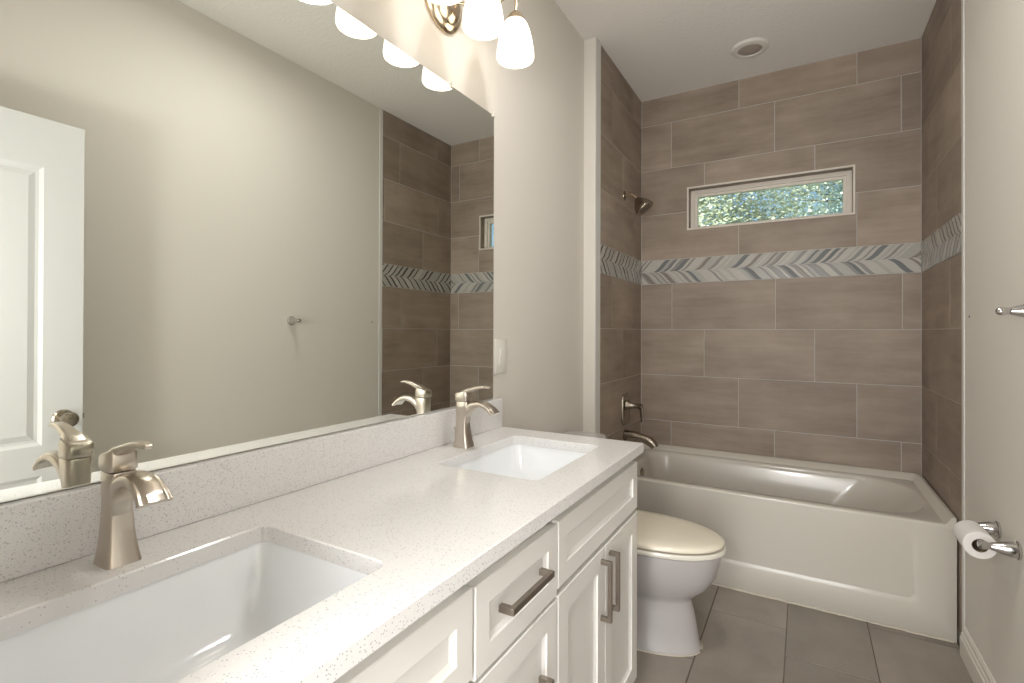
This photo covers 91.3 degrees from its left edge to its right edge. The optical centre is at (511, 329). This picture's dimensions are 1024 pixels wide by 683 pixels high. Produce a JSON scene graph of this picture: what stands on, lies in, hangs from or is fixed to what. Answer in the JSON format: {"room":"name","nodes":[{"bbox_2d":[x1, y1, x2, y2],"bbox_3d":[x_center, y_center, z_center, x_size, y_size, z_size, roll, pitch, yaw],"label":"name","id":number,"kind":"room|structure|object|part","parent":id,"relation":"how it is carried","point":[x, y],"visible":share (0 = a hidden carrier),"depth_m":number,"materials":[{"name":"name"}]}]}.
{"room":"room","nodes":[
{"label":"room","id":0,"kind":"room"},
{"bbox_2d":[0,0,583,503],"bbox_3d":[-0.074,-0.157,2.054,0.116,2.861,3.630,0,0,30],"label":"wall","id":1,"kind":"structure","parent":0,"point":[538,107],"depth_m":2.22,"materials":[{"name":"white paint"}]},
{"bbox_2d":[0,0,494,502],"bbox_3d":[-0.461,-0.290,1.267,0.009,1.105,1.550,0,0,30],"label":"mirror","id":2,"kind":"object","parent":1,"relation":"attached to","point":[227,227],"visible":1,"depth_m":1.03,"materials":[{"name":"silver mirror"}]},
{"bbox_2d":[0,398,501,582],"bbox_3d":[-0.453,0.320,1.266,0.024,0.110,1.608,0,0,30],"label":"backsplash","id":3,"kind":"structure","parent":1,"relation":"attached to","point":[37,533],"depth_m":1.01,"materials":[{"name":"white stone"}]},
{"bbox_2d":[425,0,533,68],"bbox_3d":[-0.136,-1.063,1.595,0.238,0.244,0.536,0,0,30],"label":"vanity light","id":4,"kind":"object","parent":1,"relation":"attached to","point":[482,20],"visible":1,"depth_m":1.64,"materials":[{"name":"white glass"}]},
{"bbox_3d":[-0.193,-1.012,1.393,0.131,0.140,0.131,0,0,30],"label":"lamp shade","id":5,"kind":"part","parent":4,"relation":"part of","materials":[{"name":"white glass"}]},
{"bbox_3d":[-0.091,-1.011,1.567,0.131,0.140,0.131,0,0,30],"label":"lamp shade","id":6,"kind":"part","parent":4,"relation":"part of","materials":[{"name":"white glass"}]},
{"bbox_3d":[-0.091,-1.010,1.567,0.062,0.110,0.062,0,0,30],"label":"bulb","id":7,"kind":"part","parent":4,"relation":"part of","materials":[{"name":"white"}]},
{"bbox_3d":[-0.095,-1.126,1.704,0.240,0.097,0.024,0,0,-24],"label":"arm","id":8,"kind":"part","parent":4,"relation":"part of","materials":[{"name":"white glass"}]},
{"bbox_3d":[0.012,-1.010,1.743,0.131,0.140,0.131,0,0,30],"label":"lamp shade","id":9,"kind":"part","parent":4,"relation":"part of","materials":[{"name":"white glass"}]},
{"bbox_3d":[0.012,-1.008,1.743,0.062,0.110,0.062,0,0,30],"label":"bulb","id":10,"kind":"part","parent":4,"relation":"part of","materials":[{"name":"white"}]},
{"bbox_2d":[494,339,506,373],"bbox_3d":[-0.043,0.106,1.980,0.013,0.135,0.087,0,0,30],"label":"switch plate","id":11,"kind":"object","parent":1,"relation":"attached to","point":[500,345],"visible":1,"depth_m":1.97,"materials":[{"name":"white plastic"}]},
{"bbox_2d":[583,37,641,442],"bbox_3d":[0.642,-0.150,3.098,0.067,2.861,0.890,0,0,30],"label":"wall","id":12,"kind":"structure","parent":0,"point":[621,108],"depth_m":2.94,"materials":[{"name":"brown tile"}]},
{"bbox_2d":[595,37,600,433],"bbox_3d":[0.467,-0.152,2.732,0.006,2.861,0.072,0,0,30],"label":"trim","id":13,"kind":"structure","parent":12,"relation":"attached to","point":[598,44],"depth_m":2.73,"materials":[{"name":"white tile"}]},
{"bbox_2d":[600,244,641,284],"bbox_3d":[0.691,-0.391,3.114,0.004,0.162,0.810,0,0,30],"label":"trim","id":14,"kind":"structure","parent":12,"relation":"attached to","point":[613,263],"depth_m":3.05,"materials":[{"name":"grey tile"}]},
{"bbox_2d":[621,393,643,425],"bbox_3d":[0.761,0.500,3.114,0.121,0.196,0.148,0,0,30],"label":"shower valve","id":15,"kind":"object","parent":12,"relation":"attached to","point":[626,405],"visible":1,"depth_m":3.09,"materials":[{"name":"silver metal"}]},
{"bbox_3d":[0.716,0.500,3.140,0.016,0.196,0.148,0,0,30],"label":"valve plate","id":16,"kind":"part","parent":15,"relation":"part of","materials":[{"name":"silver metal"}]},
{"bbox_3d":[0.799,0.521,3.091,0.033,0.106,0.028,0,0,30],"label":"lever","id":17,"kind":"part","parent":15,"relation":"part of","materials":[{"name":"silver metal"}]},
{"bbox_2d":[623,191,652,215],"bbox_3d":[0.780,-0.784,3.088,0.179,0.165,0.122,0,0,30],"label":"shower fixture","id":18,"kind":"object","parent":12,"relation":"attached to","point":[642,205],"visible":1,"depth_m":3.06,"materials":[{"name":"silver metal"}]},
{"bbox_3d":[0.742,-0.823,3.110,0.084,0.048,0.017,0,0,30],"label":"arm","id":19,"kind":"part","parent":18,"relation":"part of","materials":[{"name":"silver metal"}]},
{"bbox_2d":[623,429,657,448],"bbox_3d":[0.798,0.680,3.091,0.208,0.101,0.068,0,0,30],"label":"tub spout","id":20,"kind":"object","parent":12,"relation":"attached to","point":[629,435],"visible":0.98,"depth_m":3.07,"materials":[{"name":"silver metal"}]},
{"bbox_2d":[554,0,935,101],"bbox_3d":[0.229,-1.652,0.861,1.900,0.120,5.500,0,0,30],"label":"ceiling","id":21,"kind":"structure","parent":0,"point":[661,48],"depth_m":2.65,"materials":[{"name":"white paint"}]},
{"bbox_2d":[731,37,768,58],"bbox_3d":[1.333,-1.570,2.804,0.196,0.018,0.196,0,0,30],"label":"recessed light","id":22,"kind":"object","parent":21,"relation":"in","point":[752,47],"visible":1,"depth_m":2.78,"materials":[{"name":"white plastic"}]},
{"bbox_2d":[641,38,921,474],"bbox_3d":[1.615,-0.146,3.136,1.800,2.861,0.162,0,0,30],"label":"wall","id":23,"kind":"structure","parent":0,"point":[815,369],"depth_m":3.00,"materials":[{"name":"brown tile"}]},
{"bbox_2d":[687,165,854,229],"bbox_3d":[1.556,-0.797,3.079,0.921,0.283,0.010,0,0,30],"label":"trim","id":24,"kind":"structure","parent":23,"relation":"attached to","point":[847,166],"depth_m":3.05,"materials":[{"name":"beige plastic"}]},
{"bbox_2d":[691,170,851,227],"bbox_3d":[1.601,-0.796,3.155,0.897,0.259,0.065,0,0,30],"label":"window","id":25,"kind":"structure","parent":23,"relation":"in","point":[846,176],"depth_m":3.10,"materials":[{"name":"beige plastic"}]},
{"bbox_2d":[641,242,920,284],"bbox_3d":[1.551,-0.389,3.080,1.520,0.162,0.004,0,0,30],"label":"trim","id":26,"kind":"structure","parent":23,"relation":"attached to","point":[906,257],"depth_m":3.01,"materials":[{"name":"grey tile"}]},
{"bbox_2d":[634,584,972,682],"bbox_3d":[0.207,1.329,0.826,1.800,0.120,5.450,0,0,30],"label":"floor","id":27,"kind":"structure","parent":0,"point":[744,637],"depth_m":1.99,"materials":[{"name":"grey tile"}]},
{"bbox_2d":[333,585,472,682],"bbox_3d":[-0.449,0.835,0.705,0.583,0.862,0.630,0,0,30],"label":"base cabinet","id":28,"kind":"object","parent":27,"relation":"on","point":[437,647],"visible":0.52,"depth_m":0.76,"materials":[{"name":"white paint"}]},
{"bbox_2d":[0,398,643,682],"bbox_3d":[-0.214,0.336,1.127,0.576,0.140,1.610,0,0,30],"label":"countertop","id":29,"kind":"structure","parent":28,"relation":"on","point":[390,503],"depth_m":0.92,"materials":[{"name":"white stone"}]},
{"bbox_2d":[93,440,173,569],"bbox_3d":[-0.599,0.272,0.786,0.163,0.201,0.051,0,0,30],"label":"faucet","id":30,"kind":"object","parent":29,"relation":"on","point":[117,544],"visible":1,"depth_m":0.79,"materials":[{"name":"silver metal"}]},
{"bbox_3d":[-0.603,0.199,0.789,0.125,0.053,0.041,0,0,30],"label":"handle","id":31,"kind":"part","parent":30,"relation":"part of","materials":[{"name":"silver metal"}]},
{"bbox_3d":[-0.590,0.258,0.781,0.144,0.074,0.048,0,0,30],"label":"spout","id":32,"kind":"part","parent":30,"relation":"part of","materials":[{"name":"silver metal"}]},
{"bbox_2d":[0,542,367,682],"bbox_3d":[-0.451,0.485,0.686,0.359,0.161,0.490,0,0,30],"label":"sink","id":33,"kind":"object","parent":29,"relation":"in","point":[165,630],"visible":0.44,"depth_m":0.81,"materials":[{"name":"white ceramic"}]},
{"bbox_2d":[453,385,499,448],"bbox_3d":[-0.119,0.278,1.599,0.163,0.201,0.051,0,0,30],"label":"faucet","id":34,"kind":"object","parent":29,"relation":"on","point":[465,406],"visible":1,"depth_m":1.60,"materials":[{"name":"silver metal"}]},
{"bbox_3d":[-0.124,0.204,1.602,0.125,0.053,0.041,0,0,30],"label":"handle","id":35,"kind":"part","parent":34,"relation":"part of","materials":[{"name":"silver metal"}]},
{"bbox_3d":[-0.111,0.263,1.594,0.144,0.074,0.048,0,0,30],"label":"spout","id":36,"kind":"part","parent":34,"relation":"part of","materials":[{"name":"silver metal"}]},
{"bbox_2d":[456,444,586,479],"bbox_3d":[0.036,0.490,1.519,0.359,0.161,0.488,0,0,30],"label":"sink","id":37,"kind":"object","parent":29,"relation":"in","point":[527,462],"visible":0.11,"depth_m":1.72,"materials":[{"name":"white ceramic"}]},
{"bbox_2d":[465,522,556,682],"bbox_3d":[-0.206,0.838,1.121,0.583,0.862,0.332,0,0,30],"label":"base cabinet","id":38,"kind":"object","parent":27,"relation":"on","point":[514,616],"visible":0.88,"depth_m":0.98,"materials":[{"name":"white paint"}]},
{"bbox_3d":[0.011,0.742,0.995,0.019,0.265,0.326,0,0,30],"label":"drawer","id":39,"kind":"part","parent":38,"relation":"part of","materials":[{"name":"white paint"}]},
{"bbox_3d":[0.033,0.512,0.983,0.032,0.013,0.173,0,0,30],"label":"handle","id":40,"kind":"part","parent":38,"relation":"part of","materials":[{"name":"silver metal"}]},
{"bbox_3d":[0.032,0.739,0.982,0.032,0.013,0.173,0,0,30],"label":"handle","id":41,"kind":"part","parent":38,"relation":"part of","materials":[{"name":"silver metal"}]},
{"bbox_2d":[550,461,636,682],"bbox_3d":[0.037,0.841,1.537,0.583,0.862,0.628,0,0,30],"label":"base cabinet","id":42,"kind":"object","parent":27,"relation":"on","point":[596,597],"visible":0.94,"depth_m":1.36,"materials":[{"name":"white paint"}]},
{"bbox_3d":[0.174,0.883,1.275,0.019,0.552,0.310,0,0,30],"label":"door","id":43,"kind":"part","parent":42,"relation":"part of","materials":[{"name":"white paint"}]},
{"bbox_3d":[0.255,0.517,1.411,0.019,0.154,0.622,0,0,30],"label":"false drawer","id":44,"kind":"part","parent":42,"relation":"part of","materials":[{"name":"white paint"}]},
{"bbox_3d":[0.258,0.717,1.370,0.032,0.166,0.012,0,0,30],"label":"handle","id":45,"kind":"part","parent":42,"relation":"part of","materials":[{"name":"silver metal"}]},
{"bbox_3d":[0.292,0.717,1.427,0.032,0.166,0.012,0,0,30],"label":"handle","id":46,"kind":"part","parent":42,"relation":"part of","materials":[{"name":"silver metal"}]},
{"bbox_3d":[0.332,0.885,1.545,0.019,0.552,0.310,0,0,30],"label":"door","id":47,"kind":"part","parent":42,"relation":"part of","materials":[{"name":"white paint"}]},
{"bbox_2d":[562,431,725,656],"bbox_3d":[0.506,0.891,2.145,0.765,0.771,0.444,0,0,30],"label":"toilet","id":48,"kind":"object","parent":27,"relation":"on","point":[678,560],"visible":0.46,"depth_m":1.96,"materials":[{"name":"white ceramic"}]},
{"bbox_3d":[0.266,0.524,2.287,0.207,0.036,0.444,0,0,30],"label":"tank lid","id":49,"kind":"part","parent":48,"relation":"part of","materials":[{"name":"grey ceramic"}]},
{"bbox_3d":[0.545,1.076,2.120,0.638,0.400,0.368,0,0,30],"label":"bowl","id":50,"kind":"part","parent":48,"relation":"part of","materials":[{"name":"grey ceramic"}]},
{"bbox_3d":[0.585,0.836,2.099,0.569,0.027,0.376,0,0,30],"label":"lid","id":51,"kind":"part","parent":48,"relation":"part of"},
{"bbox_3d":[0.588,0.864,2.097,0.575,0.020,0.386,0,0,30],"label":"seat","id":52,"kind":"part","parent":48,"relation":"part of","materials":[{"name":"white plastic"}]},
{"bbox_2d":[632,444,956,642],"bbox_3d":[1.351,1.029,2.743,1.510,0.512,0.762,0,0,30],"label":"bathtub","id":53,"kind":"object","parent":27,"relation":"on","point":[871,545],"visible":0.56,"depth_m":2.36,"materials":[{"name":"white ceramic"}]},
{"bbox_3d":[0.801,0.886,3.070,0.014,0.072,0.072,0,0,30],"label":"overflow plate","id":54,"kind":"part","parent":53,"relation":"part of","materials":[{"name":"silver metal"}]},
{"bbox_2d":[922,0,1023,682],"bbox_3d":[1.371,-0.156,1.147,0.120,2.861,3.522,0,0,30],"label":"wall","id":55,"kind":"structure","parent":0,"point":[993,29],"depth_m":1.79,"materials":[{"name":"white paint"}]},
{"bbox_2d":[921,212,960,271],"bbox_3d":[2.003,-0.391,2.348,0.004,0.162,0.810,0,0,30],"label":"trim","id":56,"kind":"structure","parent":55,"relation":"attached to","point":[944,243],"depth_m":2.28,"materials":[{"name":"grey tile"}]},
{"bbox_2d":[961,0,964,627],"bbox_3d":[1.790,-0.151,1.984,0.004,2.861,0.030,0,0,30],"label":"trim","id":57,"kind":"structure","parent":55,"relation":"attached to","point":[962,1],"depth_m":1.98,"materials":[{"name":"white tile"}]},
{"bbox_2d":[960,626,995,682],"bbox_3d":[1.138,1.214,0.884,0.016,0.116,2.509,0,0,30],"label":"baseboard","id":58,"kind":"structure","parent":55,"relation":"attached to","point":[975,664],"depth_m":1.82,"materials":[{"name":"beige paint"}]},
{"bbox_2d":[977,521,1022,560],"bbox_3d":[1.492,0.650,1.568,0.094,0.054,0.234,0,0,30],"label":"toilet paper holder","id":59,"kind":"object","parent":55,"relation":"attached to","point":[1013,549],"visible":0.69,"depth_m":1.49,"materials":[{"name":"grey metal"}]},
{"bbox_2d":[953,520,996,558],"bbox_3d":[1.463,0.663,1.582,0.082,0.082,0.117,0,0,30],"label":"toilet paper roll","id":60,"kind":"object","parent":59,"relation":"hanging from","point":[967,532],"visible":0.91,"depth_m":1.55,"materials":[{"name":"white paper"}]},
{"bbox_3d":[1.538,0.650,1.645,0.094,0.054,0.054,0,0,30],"label":"post","id":61,"kind":"part","parent":59,"relation":"part of","materials":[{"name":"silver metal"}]},
{"bbox_3d":[1.447,0.649,1.490,0.094,0.054,0.054,0,0,30],"label":"post","id":62,"kind":"part","parent":59,"relation":"part of","materials":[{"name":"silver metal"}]},
{"bbox_2d":[995,304,1023,316],"bbox_3d":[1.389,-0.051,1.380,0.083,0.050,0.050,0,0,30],"label":"towel bar","id":63,"kind":"object","parent":55,"relation":"attached to","point":[1018,310],"visible":1,"depth_m":1.38,"materials":[{"name":"grey metal"}]},
{"label":"outside","id":64,"kind":"structure","parent":0,"visible":0},
{"bbox_3d":[15.166,1.844,28.015,80.000,0.200,56.300,0,0,30],"label":"ground","id":65,"kind":"structure","parent":64,"visible":0},
{"bbox_2d":[699,181,842,226],"bbox_3d":[2.689,-1.349,8.561,5.261,5.944,5.650,0,0,-32],"label":"tree","id":66,"kind":"object","parent":65,"relation":"on","point":[728,218],"visible":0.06,"depth_m":7.41,"materials":[{"name":"green plant"}]},
{"bbox_2d":[742,182,841,217],"bbox_3d":[10.911,-3.262,13.980,8.209,9.869,7.166,0,0,19],"label":"tree","id":67,"kind":"object","parent":65,"relation":"on","point":[829,182],"visible":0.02,"depth_m":15.32,"materials":[{"name":"green plant"}]},
{"bbox_2d":[765,180,842,216],"bbox_3d":[8.008,-1.538,9.608,5.809,6.366,5.232,0,0,9],"label":"tree","id":68,"kind":"object","parent":65,"relation":"on","point":[832,189],"visible":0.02,"depth_m":10.19,"materials":[{"name":"green plant"}]}
]}

